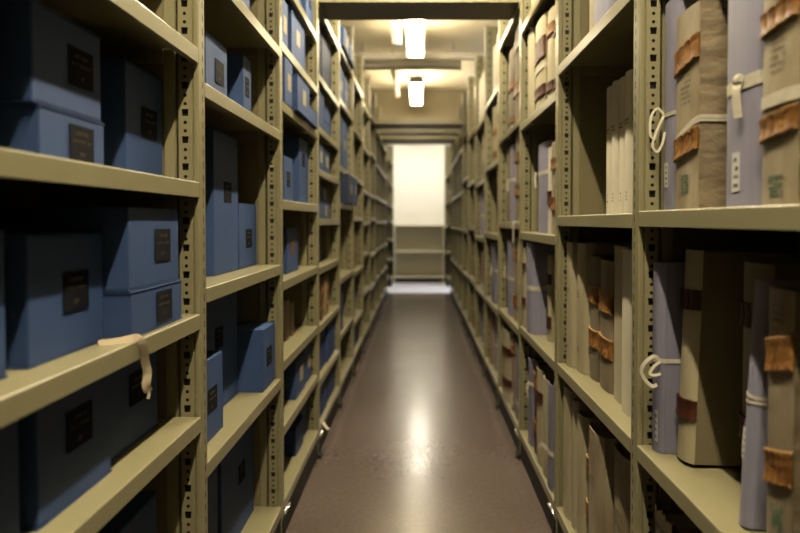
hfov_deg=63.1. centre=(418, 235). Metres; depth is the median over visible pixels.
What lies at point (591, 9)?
ledger
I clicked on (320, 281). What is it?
book
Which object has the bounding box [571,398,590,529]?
ledger
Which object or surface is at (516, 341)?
book
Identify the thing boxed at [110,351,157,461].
box
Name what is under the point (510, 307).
book
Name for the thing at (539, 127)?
bay
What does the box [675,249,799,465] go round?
ledger
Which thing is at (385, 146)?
bay
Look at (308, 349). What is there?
box
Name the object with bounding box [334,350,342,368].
tape
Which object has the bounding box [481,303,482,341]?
book
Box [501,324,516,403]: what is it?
ledger
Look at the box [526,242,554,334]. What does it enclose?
book
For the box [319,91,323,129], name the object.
box
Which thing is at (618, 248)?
ledger
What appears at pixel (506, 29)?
bay
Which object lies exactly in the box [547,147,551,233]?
ledger
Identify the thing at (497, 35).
ledger
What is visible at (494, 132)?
ledger
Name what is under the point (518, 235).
ledger
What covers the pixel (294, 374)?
box
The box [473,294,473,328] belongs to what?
ledger
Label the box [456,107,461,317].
bay
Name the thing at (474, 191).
ledger
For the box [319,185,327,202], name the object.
box
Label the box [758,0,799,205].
ledger
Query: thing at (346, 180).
box
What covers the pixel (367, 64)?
duct
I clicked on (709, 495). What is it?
bay
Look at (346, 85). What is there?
box
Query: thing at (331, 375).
box
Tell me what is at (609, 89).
ledger
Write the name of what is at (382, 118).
bay
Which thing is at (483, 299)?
ledger
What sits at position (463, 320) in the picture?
bay
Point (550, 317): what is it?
ledger
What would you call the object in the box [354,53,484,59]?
beam
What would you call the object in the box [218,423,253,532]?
box
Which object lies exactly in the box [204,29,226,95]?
box
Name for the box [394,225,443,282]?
bookcase
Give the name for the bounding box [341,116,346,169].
box
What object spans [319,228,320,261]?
box
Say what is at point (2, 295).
box
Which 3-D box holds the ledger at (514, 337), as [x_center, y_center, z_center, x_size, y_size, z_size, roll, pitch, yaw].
[0.748,0.879,4.140,0.327,0.460,0.147,0,1,0]
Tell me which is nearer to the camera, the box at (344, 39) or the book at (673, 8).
the book at (673, 8)
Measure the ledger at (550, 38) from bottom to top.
0.420 m
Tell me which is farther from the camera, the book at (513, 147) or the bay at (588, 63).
the book at (513, 147)
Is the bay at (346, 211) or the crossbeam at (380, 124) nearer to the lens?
the bay at (346, 211)
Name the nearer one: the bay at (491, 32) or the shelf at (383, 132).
the bay at (491, 32)
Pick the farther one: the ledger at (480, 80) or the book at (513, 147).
the ledger at (480, 80)
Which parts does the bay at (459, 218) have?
shelf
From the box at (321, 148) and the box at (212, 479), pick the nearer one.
the box at (212, 479)
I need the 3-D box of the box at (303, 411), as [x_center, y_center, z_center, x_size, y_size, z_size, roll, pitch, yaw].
[-0.790,0.990,3.638,0.300,0.260,0.170,0,1,0]
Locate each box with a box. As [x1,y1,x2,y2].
[0,0,101,122]
[0,104,104,165]
[0,207,178,291]
[0,230,7,379]
[0,419,19,532]
[2,233,103,368]
[18,374,111,530]
[97,491,157,532]
[100,59,162,175]
[102,280,182,338]
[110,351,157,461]
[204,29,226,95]
[205,128,238,275]
[206,291,237,405]
[206,350,222,441]
[207,466,217,532]
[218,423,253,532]
[227,54,250,111]
[237,322,274,391]
[238,203,256,269]
[242,0,249,9]
[282,0,287,47]
[282,55,292,108]
[282,137,307,203]
[283,155,292,200]
[283,227,297,273]
[284,352,304,399]
[284,415,302,455]
[288,5,304,70]
[292,73,309,120]
[298,400,306,436]
[301,0,312,25]
[301,340,311,383]
[306,105,317,128]
[318,25,320,75]
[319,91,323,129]
[319,143,323,170]
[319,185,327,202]
[319,202,329,218]
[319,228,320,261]
[319,328,324,370]
[320,377,326,417]
[321,30,330,89]
[324,102,329,125]
[324,120,330,136]
[324,149,328,173]
[325,319,334,361]
[326,173,352,203]
[327,363,334,401]
[340,25,348,57]
[340,67,343,102]
[340,115,340,165]
[340,291,342,330]
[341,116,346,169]
[344,77,348,110]
[347,41,353,68]
[348,177,356,204]
[355,321,358,344]
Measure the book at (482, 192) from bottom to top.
0.437 m
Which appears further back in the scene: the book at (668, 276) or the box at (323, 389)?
the box at (323, 389)
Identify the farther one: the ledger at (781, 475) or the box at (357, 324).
the box at (357, 324)
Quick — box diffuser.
[410,83,421,104]
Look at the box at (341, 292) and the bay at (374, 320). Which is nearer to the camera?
the box at (341, 292)
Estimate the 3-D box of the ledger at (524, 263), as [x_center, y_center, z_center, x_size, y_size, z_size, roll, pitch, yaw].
[0.744,0.292,3.670,0.328,0.455,0.082,0,1,0]
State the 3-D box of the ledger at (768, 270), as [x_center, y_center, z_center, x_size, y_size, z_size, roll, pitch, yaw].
[0.831,0.310,1.357,0.287,0.505,0.126,0,1,0]
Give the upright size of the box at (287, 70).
0.200 m
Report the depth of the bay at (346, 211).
5.71 m
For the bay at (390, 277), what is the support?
on the floor
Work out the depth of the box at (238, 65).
2.37 m
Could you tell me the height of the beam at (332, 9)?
0.052 m
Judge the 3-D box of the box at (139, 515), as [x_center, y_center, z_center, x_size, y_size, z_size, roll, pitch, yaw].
[-0.810,0.753,1.513,0.300,0.206,0.272,0,1,0]
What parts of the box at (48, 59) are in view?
board, lid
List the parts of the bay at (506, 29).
shelf, shelf, shelf, shelf, shelf, panel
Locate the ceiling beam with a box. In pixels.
[370,89,467,119]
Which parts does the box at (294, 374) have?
lid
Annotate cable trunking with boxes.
[390,49,398,98]
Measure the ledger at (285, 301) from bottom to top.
0.200 m
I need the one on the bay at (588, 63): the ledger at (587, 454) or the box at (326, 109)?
the ledger at (587, 454)
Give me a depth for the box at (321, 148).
4.01 m
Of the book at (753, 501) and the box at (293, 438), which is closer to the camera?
the book at (753, 501)
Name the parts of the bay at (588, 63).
shelf, shelf, shelf, shelf, panel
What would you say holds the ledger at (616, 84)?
on the bay at (588, 63)
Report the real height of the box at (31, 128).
0.097 m
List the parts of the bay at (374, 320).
shelf, shelf, shelf, shelf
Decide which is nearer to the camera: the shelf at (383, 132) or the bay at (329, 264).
the bay at (329, 264)
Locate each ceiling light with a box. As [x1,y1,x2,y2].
[389,20,401,45]
[406,20,423,56]
[409,70,422,104]
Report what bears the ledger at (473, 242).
on the bay at (471, 80)
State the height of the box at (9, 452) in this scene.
0.220 m
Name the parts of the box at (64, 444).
board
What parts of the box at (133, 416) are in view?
board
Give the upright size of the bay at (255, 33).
3.066 m
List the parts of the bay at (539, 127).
shelf, shelf, shelf, shelf, shelf, panel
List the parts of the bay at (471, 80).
shelf, shelf, shelf, shelf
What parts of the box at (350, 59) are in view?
board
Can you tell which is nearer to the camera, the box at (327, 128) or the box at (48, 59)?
the box at (48, 59)
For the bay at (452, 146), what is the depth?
11.71 m
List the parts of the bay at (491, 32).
shelf, shelf, shelf, shelf, shelf, panel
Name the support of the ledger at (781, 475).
on the bay at (709, 495)
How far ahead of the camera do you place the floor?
3.94 m
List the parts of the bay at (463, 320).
shelf, shelf, shelf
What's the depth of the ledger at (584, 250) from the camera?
2.51 m
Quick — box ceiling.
[340,20,497,88]
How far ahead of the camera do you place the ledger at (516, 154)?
4.00 m
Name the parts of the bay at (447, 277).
shelf, panel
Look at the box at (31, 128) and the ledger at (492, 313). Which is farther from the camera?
the ledger at (492, 313)
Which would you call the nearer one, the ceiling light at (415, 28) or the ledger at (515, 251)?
the ledger at (515, 251)
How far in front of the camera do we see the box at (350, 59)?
5.34 m
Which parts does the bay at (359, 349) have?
shelf, shelf, shelf, shelf, shelf, shelf, shelf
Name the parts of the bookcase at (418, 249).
panel, shelf, shelf, shelf, panel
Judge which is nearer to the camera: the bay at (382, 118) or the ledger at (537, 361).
the ledger at (537, 361)
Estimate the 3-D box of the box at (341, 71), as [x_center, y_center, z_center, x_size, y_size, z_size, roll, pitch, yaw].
[-0.749,-1.151,5.006,0.301,0.270,0.340,0,1,0]
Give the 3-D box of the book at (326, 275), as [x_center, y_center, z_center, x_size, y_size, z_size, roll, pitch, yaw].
[-0.701,0.388,4.286,0.203,0.260,0.077,0,1,0]
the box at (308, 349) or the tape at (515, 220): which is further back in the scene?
the tape at (515, 220)
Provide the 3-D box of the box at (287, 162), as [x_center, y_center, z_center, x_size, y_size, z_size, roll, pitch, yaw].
[-0.771,-0.266,3.100,0.301,0.213,0.210,0,1,0]
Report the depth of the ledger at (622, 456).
2.00 m
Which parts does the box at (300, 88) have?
board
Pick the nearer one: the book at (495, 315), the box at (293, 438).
the box at (293, 438)
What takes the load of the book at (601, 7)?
on the bay at (588, 63)
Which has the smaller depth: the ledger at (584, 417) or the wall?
the ledger at (584, 417)
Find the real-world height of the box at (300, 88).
0.168 m
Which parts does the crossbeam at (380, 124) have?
underside panel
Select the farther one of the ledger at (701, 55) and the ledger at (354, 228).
the ledger at (354, 228)
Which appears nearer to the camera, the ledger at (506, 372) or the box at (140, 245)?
the box at (140, 245)
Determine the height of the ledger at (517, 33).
0.585 m
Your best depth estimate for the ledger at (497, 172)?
5.03 m
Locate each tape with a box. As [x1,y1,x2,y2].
[98,334,151,398]
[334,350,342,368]
[512,220,518,242]
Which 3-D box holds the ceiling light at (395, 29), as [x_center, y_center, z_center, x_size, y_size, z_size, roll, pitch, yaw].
[-0.245,-2.241,6.062,0.100,0.302,2.420,0,1,0]
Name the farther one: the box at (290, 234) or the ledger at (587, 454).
the box at (290, 234)
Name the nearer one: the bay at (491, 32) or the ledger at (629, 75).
the ledger at (629, 75)
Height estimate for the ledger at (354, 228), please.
0.387 m
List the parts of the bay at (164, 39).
panel, shelf, shelf, panel, shelf, shelf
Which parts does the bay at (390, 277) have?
panel, shelf, shelf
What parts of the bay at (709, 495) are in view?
shelf, shelf, panel, panel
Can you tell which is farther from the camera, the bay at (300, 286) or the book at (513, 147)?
the book at (513, 147)
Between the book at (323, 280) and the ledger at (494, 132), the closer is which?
the book at (323, 280)
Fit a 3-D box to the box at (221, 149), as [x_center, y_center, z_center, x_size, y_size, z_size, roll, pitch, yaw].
[-0.821,-0.111,2.273,0.301,0.485,0.290,0,1,0]
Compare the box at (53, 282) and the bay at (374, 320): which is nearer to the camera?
the box at (53, 282)
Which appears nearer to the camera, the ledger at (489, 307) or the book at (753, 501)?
the book at (753, 501)
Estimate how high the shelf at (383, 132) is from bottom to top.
0.052 m
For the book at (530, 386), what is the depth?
3.47 m
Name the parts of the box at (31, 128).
lid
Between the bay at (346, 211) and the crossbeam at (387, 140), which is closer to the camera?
the bay at (346, 211)
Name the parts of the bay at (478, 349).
shelf, shelf, shelf, shelf, shelf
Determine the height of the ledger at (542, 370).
0.470 m
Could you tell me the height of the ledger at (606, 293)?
0.455 m
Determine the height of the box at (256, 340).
0.240 m
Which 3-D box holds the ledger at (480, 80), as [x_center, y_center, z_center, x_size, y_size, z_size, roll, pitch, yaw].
[0.745,-1.288,6.298,0.320,0.420,0.250,0,1,0]
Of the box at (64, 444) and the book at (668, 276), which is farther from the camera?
the book at (668, 276)
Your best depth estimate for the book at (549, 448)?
2.89 m
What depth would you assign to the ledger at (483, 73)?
5.92 m
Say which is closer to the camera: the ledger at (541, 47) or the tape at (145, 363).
the tape at (145, 363)
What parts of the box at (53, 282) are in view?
lid, board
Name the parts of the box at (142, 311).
lid, board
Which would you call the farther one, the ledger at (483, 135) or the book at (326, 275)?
the ledger at (483, 135)
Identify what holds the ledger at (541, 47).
on the bay at (539, 127)
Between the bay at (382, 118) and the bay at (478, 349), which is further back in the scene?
the bay at (382, 118)
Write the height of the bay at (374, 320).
3.066 m
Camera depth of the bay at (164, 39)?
1.69 m
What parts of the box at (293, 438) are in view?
lid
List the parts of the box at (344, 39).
board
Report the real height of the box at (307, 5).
0.280 m
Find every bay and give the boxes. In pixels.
[0,0,207,532]
[204,0,290,532]
[282,0,323,530]
[318,0,342,448]
[340,26,355,401]
[353,55,365,368]
[363,77,371,347]
[370,93,377,331]
[376,107,381,317]
[380,117,384,308]
[384,145,387,298]
[387,145,393,286]
[444,145,450,286]
[450,145,453,298]
[453,117,457,308]
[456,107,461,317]
[460,93,467,331]
[466,77,474,347]
[472,55,484,368]
[482,26,497,401]
[495,0,519,448]
[514,0,555,530]
[547,0,633,532]
[630,0,799,532]
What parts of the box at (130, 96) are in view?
lid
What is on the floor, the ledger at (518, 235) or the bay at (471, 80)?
the bay at (471, 80)
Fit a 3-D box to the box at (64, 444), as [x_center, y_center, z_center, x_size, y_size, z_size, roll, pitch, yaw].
[-0.784,0.383,1.215,0.301,0.215,0.264,0,1,0]
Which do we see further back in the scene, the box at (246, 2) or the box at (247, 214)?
the box at (247, 214)
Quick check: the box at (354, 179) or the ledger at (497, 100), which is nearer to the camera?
the ledger at (497, 100)
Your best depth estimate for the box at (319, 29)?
4.06 m
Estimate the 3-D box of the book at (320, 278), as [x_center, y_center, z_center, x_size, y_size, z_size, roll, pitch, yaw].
[-0.701,0.392,4.085,0.203,0.260,0.072,0,1,0]
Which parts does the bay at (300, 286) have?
panel, shelf, shelf, shelf, shelf, shelf, shelf, shelf, shelf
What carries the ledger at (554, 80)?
on the bay at (539, 127)
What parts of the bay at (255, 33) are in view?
shelf, shelf, shelf, shelf, panel, shelf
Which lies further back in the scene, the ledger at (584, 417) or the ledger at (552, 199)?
the ledger at (552, 199)
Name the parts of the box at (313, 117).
board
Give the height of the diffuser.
0.070 m
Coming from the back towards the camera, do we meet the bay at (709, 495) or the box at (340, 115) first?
the box at (340, 115)
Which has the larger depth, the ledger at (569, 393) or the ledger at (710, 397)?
the ledger at (569, 393)
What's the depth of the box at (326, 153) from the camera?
4.27 m
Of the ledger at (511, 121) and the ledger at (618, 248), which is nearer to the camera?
the ledger at (618, 248)
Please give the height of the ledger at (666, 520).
0.481 m
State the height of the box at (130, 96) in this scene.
0.264 m
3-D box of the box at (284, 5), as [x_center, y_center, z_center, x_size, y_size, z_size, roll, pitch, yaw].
[-0.749,-0.937,2.900,0.301,0.225,0.160,0,1,0]
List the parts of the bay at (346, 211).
panel, shelf, shelf, shelf, shelf, shelf, shelf, shelf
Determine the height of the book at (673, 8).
0.525 m
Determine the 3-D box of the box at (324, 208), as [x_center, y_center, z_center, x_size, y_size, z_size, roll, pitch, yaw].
[-0.750,-0.157,4.158,0.301,0.100,0.520,0,1,0]
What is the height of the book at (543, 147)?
0.455 m
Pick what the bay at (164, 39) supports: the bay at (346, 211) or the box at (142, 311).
the box at (142, 311)
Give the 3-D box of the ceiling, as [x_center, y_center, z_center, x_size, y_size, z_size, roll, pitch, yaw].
[0.000,-2.427,5.323,5.000,0.100,18.750,0,1,0]
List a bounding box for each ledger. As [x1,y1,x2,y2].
[283,299,288,341]
[289,302,293,336]
[354,228,354,268]
[355,228,356,266]
[472,290,473,326]
[473,242,474,276]
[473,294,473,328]
[474,191,474,225]
[479,77,481,122]
[481,252,483,291]
[482,70,484,117]
[482,140,482,178]
[483,135,483,178]
[483,299,483,348]
[489,307,490,360]
[490,309,494,364]
[492,105,496,161]
[493,44,496,91]
[497,35,497,84]
[497,100,497,158]
[497,172,497,233]
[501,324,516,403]
[506,148,509,221]
[508,47,514,127]
[511,335,518,411]
[513,238,517,320]
[514,24,519,121]
[514,133,536,219]
[517,235,518,324]
[522,246,526,327]
[527,27,535,117]
[533,358,547,454]
[534,12,547,108]
[536,365,553,467]
[543,375,553,478]
[546,5,554,97]
[546,255,554,341]
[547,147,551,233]
[550,141,554,234]
[553,0,580,90]
[563,383,579,520]
[566,242,631,367]
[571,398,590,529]
[577,243,631,373]
[577,410,601,532]
[585,426,588,532]
[588,255,614,382]
[589,0,593,31]
[589,422,620,532]
[598,259,614,394]
[606,86,611,213]
[611,80,619,213]
[614,245,631,404]
[614,443,630,532]
[619,76,624,213]
[622,249,631,417]
[624,69,633,213]
[655,500,702,532]
[673,0,727,209]
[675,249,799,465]
[738,261,799,468]
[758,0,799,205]
[763,287,799,532]
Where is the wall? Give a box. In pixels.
[387,145,450,280]
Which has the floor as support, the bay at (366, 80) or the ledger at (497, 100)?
the bay at (366, 80)
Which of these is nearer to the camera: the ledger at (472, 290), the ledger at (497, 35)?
the ledger at (497, 35)
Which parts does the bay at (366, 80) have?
shelf, shelf, shelf, shelf, shelf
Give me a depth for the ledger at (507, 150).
4.46 m
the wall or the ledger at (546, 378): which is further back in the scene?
the wall
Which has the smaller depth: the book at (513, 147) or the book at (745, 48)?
the book at (745, 48)
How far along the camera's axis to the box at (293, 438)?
3.32 m
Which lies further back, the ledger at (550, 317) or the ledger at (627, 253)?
the ledger at (550, 317)
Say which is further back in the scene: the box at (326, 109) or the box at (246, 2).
the box at (326, 109)
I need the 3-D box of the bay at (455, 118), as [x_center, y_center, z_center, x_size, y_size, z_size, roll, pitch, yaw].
[0.778,-0.397,10.257,0.443,3.066,0.999,0,1,0]
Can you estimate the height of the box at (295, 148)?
0.345 m
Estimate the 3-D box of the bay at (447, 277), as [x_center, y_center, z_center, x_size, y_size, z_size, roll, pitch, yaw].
[0.778,-0.479,14.053,0.443,3.066,1.279,0,1,0]
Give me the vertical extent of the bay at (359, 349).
3.066 m
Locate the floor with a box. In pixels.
[286,281,551,532]
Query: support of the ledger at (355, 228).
on the bay at (359, 349)
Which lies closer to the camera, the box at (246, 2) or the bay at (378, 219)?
the box at (246, 2)
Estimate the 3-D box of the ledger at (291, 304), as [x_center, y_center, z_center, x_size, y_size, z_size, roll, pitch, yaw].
[-0.760,0.440,3.415,0.200,0.170,0.090,0,1,0]
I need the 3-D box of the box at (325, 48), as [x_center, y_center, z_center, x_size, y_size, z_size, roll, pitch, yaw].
[-0.769,-1.130,4.361,0.301,0.360,0.430,0,1,0]
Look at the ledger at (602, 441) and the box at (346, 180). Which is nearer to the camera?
the ledger at (602, 441)
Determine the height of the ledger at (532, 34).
0.475 m
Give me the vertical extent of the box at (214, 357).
0.247 m
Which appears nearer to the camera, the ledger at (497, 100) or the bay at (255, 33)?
the bay at (255, 33)
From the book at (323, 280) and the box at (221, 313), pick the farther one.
the book at (323, 280)
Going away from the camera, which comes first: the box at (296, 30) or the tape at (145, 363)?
the tape at (145, 363)
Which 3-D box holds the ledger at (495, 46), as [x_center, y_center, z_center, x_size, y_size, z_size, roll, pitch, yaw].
[0.760,-1.316,5.258,0.320,0.400,0.230,0,1,0]
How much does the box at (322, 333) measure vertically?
0.240 m
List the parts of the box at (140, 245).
lid, board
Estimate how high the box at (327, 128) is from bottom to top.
0.100 m
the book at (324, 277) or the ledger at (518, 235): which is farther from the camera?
the book at (324, 277)
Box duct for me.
[362,43,460,70]
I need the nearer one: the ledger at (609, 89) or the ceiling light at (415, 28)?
the ledger at (609, 89)
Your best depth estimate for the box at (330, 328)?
4.38 m
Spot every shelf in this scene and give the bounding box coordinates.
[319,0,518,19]
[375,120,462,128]
[379,129,458,135]
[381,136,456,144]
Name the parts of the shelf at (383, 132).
underside panel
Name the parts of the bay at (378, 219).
shelf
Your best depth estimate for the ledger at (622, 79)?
2.23 m
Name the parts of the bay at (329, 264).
panel, shelf, shelf, shelf, shelf, shelf, shelf, shelf, shelf, shelf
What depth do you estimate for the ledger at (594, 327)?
2.40 m
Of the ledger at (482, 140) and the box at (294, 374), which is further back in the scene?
the ledger at (482, 140)
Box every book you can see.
[319,274,327,313]
[319,276,326,315]
[319,277,323,318]
[319,280,322,320]
[323,280,324,316]
[480,191,483,235]
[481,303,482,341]
[490,242,497,303]
[494,314,497,370]
[504,240,513,316]
[507,144,515,221]
[511,340,518,419]
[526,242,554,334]
[526,356,541,446]
[534,140,554,232]
[536,380,553,492]
[594,0,617,25]
[640,261,684,453]
[649,0,699,209]
[726,0,763,206]
[739,279,799,529]
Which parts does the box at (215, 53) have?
lid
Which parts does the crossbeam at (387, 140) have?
underside panel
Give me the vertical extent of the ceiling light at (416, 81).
0.352 m
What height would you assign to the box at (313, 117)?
0.085 m

